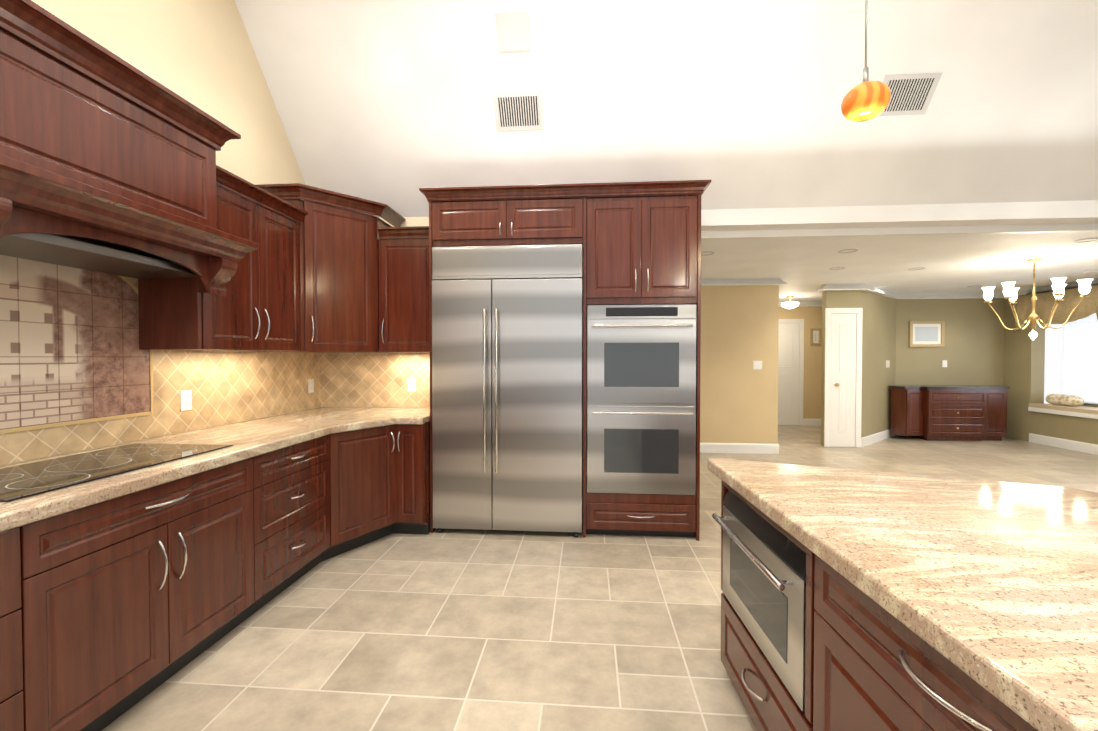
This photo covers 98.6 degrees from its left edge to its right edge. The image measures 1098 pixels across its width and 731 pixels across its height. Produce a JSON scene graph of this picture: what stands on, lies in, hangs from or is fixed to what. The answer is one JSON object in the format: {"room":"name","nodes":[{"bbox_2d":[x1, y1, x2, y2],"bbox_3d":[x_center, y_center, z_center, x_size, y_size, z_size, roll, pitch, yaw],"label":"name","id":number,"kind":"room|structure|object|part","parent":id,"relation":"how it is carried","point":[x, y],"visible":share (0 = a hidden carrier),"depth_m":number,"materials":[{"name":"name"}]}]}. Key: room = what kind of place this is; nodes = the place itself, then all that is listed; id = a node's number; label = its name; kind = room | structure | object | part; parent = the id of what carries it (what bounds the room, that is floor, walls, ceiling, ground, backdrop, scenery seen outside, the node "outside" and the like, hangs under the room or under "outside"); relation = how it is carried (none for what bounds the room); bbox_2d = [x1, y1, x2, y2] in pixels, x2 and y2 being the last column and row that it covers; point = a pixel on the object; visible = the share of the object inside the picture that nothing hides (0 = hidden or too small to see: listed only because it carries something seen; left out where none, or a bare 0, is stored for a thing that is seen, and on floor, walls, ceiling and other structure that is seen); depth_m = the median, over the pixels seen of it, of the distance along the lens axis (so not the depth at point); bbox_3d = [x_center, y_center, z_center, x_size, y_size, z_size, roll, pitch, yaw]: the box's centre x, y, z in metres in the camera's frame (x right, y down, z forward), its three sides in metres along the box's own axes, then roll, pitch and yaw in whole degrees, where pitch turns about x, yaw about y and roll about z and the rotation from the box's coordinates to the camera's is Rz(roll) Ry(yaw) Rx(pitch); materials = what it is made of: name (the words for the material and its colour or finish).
{"room":"kitchen","nodes":[
{"label":"kitchen","id":0,"kind":"room"},
{"bbox_2d":[0,0,318,466],"bbox_3d":[-2.477,-0.572,0.478,0.200,3.840,8.020,0,1,5],"label":"wall","id":1,"kind":"structure","parent":0,"point":[200,54],"depth_m":3.00,"materials":[{"name":"beige paint"}]},
{"bbox_2d":[0,0,258,349],"bbox_3d":[-1.941,-0.667,1.974,0.611,1.180,1.270,0,1,5],"label":"range hood","id":2,"kind":"object","parent":1,"relation":"attached to","point":[107,161],"visible":1,"depth_m":1.93,"materials":[{"name":"brown wood"}]},
{"bbox_2d":[0,275,320,465],"bbox_3d":[-2.287,-0.056,1.575,0.004,0.948,5.420,0,1,5],"label":"backsplash","id":3,"kind":"structure","parent":1,"relation":"attached to","point":[226,387],"depth_m":2.94,"materials":[{"name":"tile"}]},
{"bbox_2d":[0,255,152,433],"bbox_3d":[-2.243,-0.141,2.076,0.004,0.839,1.091,0,1,5],"label":"tile backsplash","id":4,"kind":"structure","parent":3,"relation":"attached to","point":[71,353],"depth_m":2.19,"materials":[{"name":"tile"}]},
{"bbox_2d":[180,390,191,410],"bbox_3d":[-2.179,0.209,2.835,0.008,0.120,0.075,0,1,5],"label":"electrical outlet","id":5,"kind":"object","parent":3,"relation":"attached to","point":[185,399],"visible":1,"depth_m":2.83,"materials":[{"name":"white plastic"}]},
{"bbox_2d":[308,379,313,392],"bbox_3d":[-2.076,0.177,4.120,0.008,0.120,0.075,0,1,5],"label":"electrical outlet","id":6,"kind":"object","parent":3,"relation":"attached to","point":[310,385],"visible":1,"depth_m":4.11,"materials":[{"name":"white plastic"}]},
{"bbox_2d":[0,407,423,531],"bbox_3d":[-1.763,0.447,1.518,1.050,0.052,5.455,0,1,5],"label":"countertop","id":7,"kind":"structure","parent":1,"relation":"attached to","point":[252,438],"depth_m":2.37,"materials":[{"name":"stone"}]},
{"bbox_2d":[0,443,232,501],"bbox_3d":[-1.895,0.410,1.937,0.530,0.006,0.930,0,1,5],"label":"cooktop","id":8,"kind":"object","parent":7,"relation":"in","point":[26,480],"visible":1,"depth_m":1.90,"materials":[{"name":"black glass"}]},
{"bbox_2d":[193,181,300,351],"bbox_3d":[-1.996,-0.554,2.982,0.342,0.920,0.872,0,1,5],"label":"upper cabinet","id":9,"kind":"object","parent":1,"relation":"attached to","point":[260,311],"depth_m":2.96,"materials":[{"name":"brown wood"}]},
{"bbox_2d":[253,185,396,352],"bbox_3d":[-1.748,-0.701,3.817,0.703,1.186,0.827,0,1,5],"label":"upper cabinet","id":10,"kind":"object","parent":1,"relation":"attached to","point":[319,270],"depth_m":3.58,"materials":[{"name":"brown wood"}]},
{"bbox_2d":[380,217,586,475],"bbox_3d":[-0.450,-0.025,4.237,3.240,2.620,0.180,0,1,5],"label":"wall","id":11,"kind":"structure","parent":0,"point":[415,221],"depth_m":4.18,"materials":[{"name":"beige paint"}]},
{"bbox_2d":[321,353,429,407],"bbox_3d":[-1.473,0.131,4.229,1.194,0.486,0.004,0,1,5],"label":"backsplash","id":12,"kind":"structure","parent":11,"relation":"attached to","point":[363,379],"depth_m":4.24,"materials":[{"name":"tile"}]},
{"bbox_2d":[407,378,415,390],"bbox_3d":[-1.225,0.171,4.203,0.075,0.120,0.008,0,1,5],"label":"electrical outlet","id":13,"kind":"object","parent":12,"relation":"attached to","point":[411,384],"visible":1,"depth_m":4.20,"materials":[{"name":"white plastic"}]},
{"bbox_2d":[377,237,429,352],"bbox_3d":[-1.135,-0.571,4.003,0.480,0.920,0.362,0,1,5],"label":"upper cabinet","id":14,"kind":"object","parent":11,"relation":"attached to","point":[402,262],"depth_m":3.83,"materials":[{"name":"brown wood"}]},
{"bbox_2d":[404,408,429,424],"bbox_3d":[-1.129,0.408,3.856,0.440,0.052,0.694,0,1,5],"label":"countertop","id":15,"kind":"structure","parent":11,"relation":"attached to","point":[417,417],"depth_m":3.58,"materials":[{"name":"stone"}]},
{"bbox_2d":[427,184,586,247],"bbox_3d":[-0.300,-1.132,3.837,1.160,0.419,0.546,0,1,5],"label":"upper cabinet","id":16,"kind":"object","parent":11,"relation":"attached to","point":[548,214],"depth_m":3.56,"materials":[{"name":"brown wood"}]},
{"bbox_2d":[583,180,698,311],"bbox_3d":[0.707,-0.901,3.760,0.814,0.879,0.546,0,1,5],"label":"upper cabinet","id":17,"kind":"object","parent":11,"relation":"attached to","point":[640,242],"depth_m":3.49,"materials":[{"name":"brown wood"}]},
{"bbox_2d":[101,425,1097,730],"bbox_3d":[2.799,1.348,3.486,12.000,0.100,14.800,0,1,5],"label":"floor","id":18,"kind":"structure","parent":0,"point":[461,629],"depth_m":2.32,"materials":[{"name":"tile"}]},
{"bbox_2d":[0,523,35,730],"bbox_3d":[-1.961,0.904,1.099,0.728,0.868,0.688,0,1,5],"label":"base cabinet","id":19,"kind":"object","parent":18,"relation":"on","point":[17,639],"depth_m":1.40,"materials":[{"name":"brown wood"}]},
{"bbox_2d":[32,455,259,730],"bbox_3d":[-1.894,0.890,1.930,0.728,0.868,0.980,0,1,5],"label":"base cabinet","id":20,"kind":"object","parent":18,"relation":"on","point":[111,610],"depth_m":1.77,"materials":[{"name":"brown wood"}]},
{"bbox_2d":[260,434,331,607],"bbox_3d":[-1.826,0.876,2.771,0.728,0.868,0.708,0,1,5],"label":"base cabinet","id":21,"kind":"object","parent":18,"relation":"on","point":[296,480],"depth_m":2.72,"materials":[{"name":"brown wood"}]},
{"bbox_2d":[332,424,395,556],"bbox_3d":[-1.301,0.874,3.330,0.257,0.854,0.481,0,1,5],"label":"base cabinet","id":22,"kind":"object","parent":18,"relation":"on","point":[363,460],"depth_m":3.32,"materials":[{"name":"brown wood"}]},
{"bbox_2d":[396,421,429,534],"bbox_3d":[-1.025,0.858,3.870,0.221,0.868,0.666,0,1,5],"label":"base cabinet","id":23,"kind":"object","parent":18,"relation":"on","point":[412,440],"depth_m":3.54,"materials":[{"name":"brown wood"}]},
{"bbox_2d":[432,244,582,536],"bbox_3d":[-0.304,0.190,3.812,1.148,2.204,0.631,0,1,5],"label":"fridge","id":24,"kind":"object","parent":18,"relation":"on","point":[507,384],"visible":1,"depth_m":3.56,"materials":[{"name":"silver metal"}]},
{"bbox_2d":[583,472,698,540],"bbox_3d":[0.707,1.127,3.794,0.814,0.333,0.546,0,1,5],"label":"base cabinet","id":25,"kind":"object","parent":18,"relation":"on","point":[671,515],"depth_m":3.53,"materials":[{"name":"brown wood"}]},
{"bbox_2d":[587,304,696,494],"bbox_3d":[0.698,0.252,3.671,0.804,1.410,0.472,0,1,5],"label":"double oven","id":26,"kind":"object","parent":25,"relation":"in","point":[641,399],"visible":1,"depth_m":3.50,"materials":[{"name":"silver metal"}]},
{"bbox_2d":[712,480,1036,730],"bbox_3d":[1.226,0.923,-0.019,1.250,0.868,4.118,0,1,2],"label":"kitchen island","id":27,"kind":"object","parent":18,"relation":"on","point":[871,664],"depth_m":1.25,"materials":[{"name":"brown wood"}]},
{"bbox_3d":[0.786,0.742,1.652,0.241,0.443,0.676,0,1,2],"label":"microwave drawer","id":28,"kind":"part","parent":27,"relation":"part of","materials":[{"name":"silver metal"}]},
{"bbox_2d":[708,458,1097,730],"bbox_3d":[1.346,0.473,-0.027,1.450,0.052,4.227,0,1,2],"label":"island countertop","id":29,"kind":"structure","parent":27,"relation":"on","point":[991,587],"depth_m":1.04,"materials":[{"name":"stone"}]},
{"bbox_2d":[889,385,1009,440],"bbox_3d":[6.580,0.782,7.881,1.770,0.885,0.575,0,1,5],"label":"sideboard","id":30,"kind":"object","parent":18,"relation":"on","point":[952,412],"visible":1,"depth_m":7.65,"materials":[{"name":"brown wood"}]},
{"bbox_2d":[235,0,1097,217],"bbox_3d":[2.639,-1.921,3.444,9.920,1.440,1.240,0,1,5],"label":"ceiling","id":31,"kind":"structure","parent":0,"point":[389,103],"depth_m":3.45,"materials":[{"name":"white paint"}]},
{"bbox_2d":[495,11,530,53],"bbox_3d":[-0.245,-2.292,3.251,0.230,0.181,0.154,0,1,5],"label":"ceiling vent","id":32,"kind":"object","parent":31,"relation":"in","point":[513,31],"visible":1,"depth_m":3.24,"materials":[{"name":"white"}]},
{"bbox_2d":[492,91,543,130],"bbox_3d":[-0.230,-1.923,3.572,0.370,0.204,0.173,0,1,5],"label":"ceiling vent","id":33,"kind":"object","parent":31,"relation":"in","point":[518,111],"visible":1,"depth_m":3.56,"materials":[{"name":"white metal"}]},
{"bbox_2d":[878,73,941,115],"bbox_3d":[2.531,-1.919,3.350,0.370,0.204,0.173,0,1,5],"label":"ceiling vent","id":34,"kind":"object","parent":31,"relation":"in","point":[911,94],"visible":0.94,"depth_m":3.33,"materials":[{"name":"white metal"}]},
{"bbox_2d":[700,285,767,443],"bbox_3d":[1.811,0.007,6.830,2.490,2.470,0.150,0,1,5],"label":"wall","id":35,"kind":"structure","parent":0,"point":[738,392],"depth_m":6.69,"materials":[{"name":"beige paint"}]},
{"bbox_2d":[753,361,761,368],"bbox_3d":[2.945,-0.005,6.657,0.120,0.120,0.010,0,1,5],"label":"light switch","id":36,"kind":"object","parent":35,"relation":"attached to","point":[757,364],"visible":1,"depth_m":6.66,"materials":[{"name":"white plastic"}]},
{"bbox_2d":[700,419,1097,454],"bbox_3d":[4.126,1.171,6.888,7.100,0.140,5.200,0,1,5],"label":"baseboard","id":37,"kind":"structure","parent":35,"relation":"attached to","point":[755,448],"depth_m":6.75,"materials":[{"name":"white wood"}]},
{"bbox_2d":[701,223,1097,306],"bbox_3d":[4.114,-1.176,6.699,7.100,0.100,5.500,0,1,5],"label":"crown molding","id":38,"kind":"structure","parent":35,"relation":"attached to","point":[934,230],"depth_m":4.12,"materials":[{"name":"white"}]},
{"bbox_2d":[764,285,778,443],"bbox_3d":[3.267,-0.014,8.092,0.150,2.470,2.900,0,1,5],"label":"wall","id":39,"kind":"structure","parent":0,"point":[770,398],"depth_m":6.65,"materials":[{"name":"beige paint"}]},
{"bbox_2d":[779,306,821,418],"bbox_3d":[4.839,-0.038,9.495,3.700,2.470,0.150,0,1,5],"label":"wall","id":40,"kind":"structure","parent":0,"point":[811,317],"depth_m":9.39,"materials":[{"name":"beige paint"}]},
{"bbox_2d":[778,323,799,424],"bbox_3d":[4.541,0.176,9.405,0.880,2.035,0.081,0,1,5],"label":"hall door","id":41,"kind":"structure","parent":40,"relation":"in","point":[788,373],"depth_m":9.41,"materials":[{"name":"white wood"}]},
{"bbox_2d":[779,319,803,425],"bbox_3d":[4.543,0.136,9.435,1.050,2.125,0.022,0,1,5],"label":"door frame","id":42,"kind":"structure","parent":40,"relation":"attached to","point":[801,361],"depth_m":9.39,"materials":[{"name":"white wood"}]},
{"bbox_2d":[810,328,820,344],"bbox_3d":[5.290,-0.571,9.358,0.200,0.340,0.029,0,1,5],"label":"picture","id":43,"kind":"object","parent":40,"relation":"attached to","point":[815,336],"visible":0.98,"depth_m":9.36,"materials":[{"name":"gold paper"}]},
{"bbox_2d":[821,290,860,445],"bbox_3d":[4.454,0.001,7.204,0.500,2.470,0.120,0,1,5],"label":"wall","id":44,"kind":"structure","parent":0,"point":[843,299],"depth_m":7.14,"materials":[{"name":"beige paint"}]},
{"bbox_2d":[830,314,855,446],"bbox_3d":[4.446,0.225,7.106,0.360,2.015,0.081,0,1,5],"label":"hall door","id":45,"kind":"structure","parent":44,"relation":"in","point":[843,381],"depth_m":7.13,"materials":[{"name":"white wood"}]},
{"bbox_2d":[824,308,862,446],"bbox_3d":[4.448,0.184,7.136,0.530,2.105,0.022,0,1,5],"label":"door frame","id":46,"kind":"structure","parent":44,"relation":"attached to","point":[827,387],"depth_m":7.12,"materials":[{"name":"white wood"}]},
{"bbox_2d":[861,290,896,437],"bbox_3d":[5.332,-0.008,7.718,1.733,2.470,0.120,-1,1,-39],"label":"wall","id":47,"kind":"structure","parent":0,"point":[879,337],"depth_m":7.61,"materials":[{"name":"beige paint"}]},
{"bbox_2d":[886,360,889,367],"bbox_3d":[5.638,-0.026,7.877,0.010,0.120,0.075,-1,1,-41],"label":"light switch","id":48,"kind":"object","parent":47,"relation":"attached to","point":[887,363],"visible":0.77,"depth_m":7.87,"materials":[{"name":"white plastic"}]},
{"bbox_2d":[701,232,1097,301],"bbox_3d":[3.309,-1.288,7.415,10.220,0.100,6.800,0,1,5],"label":"ceiling","id":49,"kind":"structure","parent":0,"point":[801,267],"depth_m":5.47,"materials":[{"name":"white paint"}]},
{"bbox_2d":[701,252,713,255],"bbox_3d":[1.673,-1.209,5.039,0.180,0.035,0.180,0,1,5],"label":"recessed light","id":50,"kind":"object","parent":49,"relation":"in","point":[712,253],"visible":0.5,"depth_m":5.04,"materials":[{"name":"grey"}]},
{"bbox_2d":[781,296,798,308],"bbox_3d":[4.362,-1.142,8.536,0.300,0.230,0.300,0,1,5],"label":"light","id":51,"kind":"object","parent":49,"relation":"attached to","point":[790,304],"visible":1,"depth_m":8.47,"materials":[{"name":"white glass"}]},
{"bbox_2d":[829,267,845,269],"bbox_3d":[3.597,-1.223,5.887,0.180,0.035,0.180,0,1,5],"label":"recessed light","id":52,"kind":"object","parent":49,"relation":"in","point":[837,269],"visible":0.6,"depth_m":5.88,"materials":[{"name":"grey"}]},
{"bbox_2d":[838,249,857,252],"bbox_3d":[3.118,-1.207,4.923,0.180,0.035,0.180,0,1,5],"label":"recessed light","id":53,"kind":"object","parent":49,"relation":"in","point":[848,252],"visible":0.56,"depth_m":4.92,"materials":[{"name":"grey"}]},
{"bbox_2d":[982,258,1092,339],"bbox_3d":[5.489,-0.743,5.342,0.850,0.920,0.862,0,1,5],"label":"chandelier","id":54,"kind":"object","parent":49,"relation":"hanging from","point":[1011,295],"visible":1,"depth_m":5.30,"materials":[{"name":"gold metal"}]},
{"bbox_2d":[1073,238,1097,242],"bbox_3d":[5.088,-1.199,4.463,0.180,0.035,0.180,0,1,5],"label":"recessed light","id":55,"kind":"object","parent":49,"relation":"in","point":[1079,241],"visible":0.67,"depth_m":4.48,"materials":[{"name":"grey"}]},
{"bbox_2d":[1083,269,1097,273],"bbox_3d":[6.919,-1.197,6.022,0.136,0.034,0.136,0,1,5],"label":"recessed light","id":56,"kind":"object","parent":49,"relation":"attached to","point":[1090,271],"visible":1,"depth_m":5.99,"materials":[{"name":"white"}]},
{"bbox_2d":[701,200,1097,230],"bbox_3d":[4.295,-1.253,3.834,6.280,0.150,0.180,0,1,5],"label":"header beam","id":57,"kind":"structure","parent":0,"point":[1004,213],"depth_m":3.88,"materials":[{"name":"white paint"}]},
{"bbox_2d":[896,298,1004,385],"bbox_3d":[6.919,-0.016,8.224,1.750,2.470,0.150,0,1,5],"label":"wall","id":58,"kind":"structure","parent":0,"point":[971,351],"depth_m":8.13,"materials":[{"name":"green paint"}]},
{"bbox_2d":[909,321,944,346],"bbox_3d":[6.528,-0.545,8.155,0.560,0.440,0.029,0,1,5],"label":"picture","id":59,"kind":"object","parent":58,"relation":"attached to","point":[926,333],"visible":0.98,"depth_m":8.15,"materials":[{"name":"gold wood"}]},
{"bbox_2d":[942,360,946,366],"bbox_3d":[6.838,-0.030,8.149,0.075,0.120,0.010,0,1,5],"label":"light switch","id":60,"kind":"object","parent":58,"relation":"attached to","point":[944,363],"visible":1,"depth_m":8.15,"materials":[{"name":"white plastic"}]},
{"bbox_2d":[1003,299,1097,444],"bbox_3d":[7.708,-0.615,3.058,0.650,3.840,14.800,0,1,5],"label":"wall","id":61,"kind":"structure","parent":0,"point":[1024,364],"depth_m":7.62,"materials":[{"name":"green paint"}]},
{"bbox_2d":[1015,285,1097,330],"bbox_3d":[7.555,-0.822,5.708,0.079,0.565,4.165,0,1,5],"label":"fabric valance","id":62,"kind":"object","parent":61,"relation":"attached to","point":[1066,306],"visible":0.77,"depth_m":7.05,"materials":[{"name":"beige fabric"}]},
{"bbox_2d":[1028,403,1097,418],"bbox_3d":[7.795,0.700,5.782,0.460,0.120,3.596,0,1,5],"label":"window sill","id":63,"kind":"structure","parent":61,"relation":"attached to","point":[1085,411],"depth_m":7.02,"materials":[{"name":"beige wood"}]},
{"bbox_2d":[1046,394,1083,406],"bbox_3d":[7.897,0.528,7.231,0.170,0.170,0.550,0,1,5],"label":"bolster cushion","id":64,"kind":"object","parent":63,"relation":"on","point":[1066,400],"visible":0.96,"depth_m":7.15,"materials":[{"name":"fabric"}]},
{"bbox_2d":[1062,313,1097,403],"bbox_3d":[8.064,-0.135,5.747,0.070,1.470,3.560,0,1,5],"label":"window","id":65,"kind":"structure","parent":61,"relation":"in","point":[1080,369],"depth_m":7.23,"materials":[{"name":"white glass"}]},
{"bbox_3d":[2.317,-2.524,-0.563,9.920,0.100,6.780,0,1,5],"label":"ceiling","id":66,"kind":"structure","parent":0,"visible":0},
{"bbox_2d":[841,0,890,121],"bbox_3d":[1.383,-1.802,2.053,0.184,1.431,0.184,0,1,5],"label":"pendant light","id":67,"kind":"object","parent":66,"relation":"hanging from","point":[866,100],"visible":1,"depth_m":2.02,"materials":[{"name":"orange glass"}]}
]}

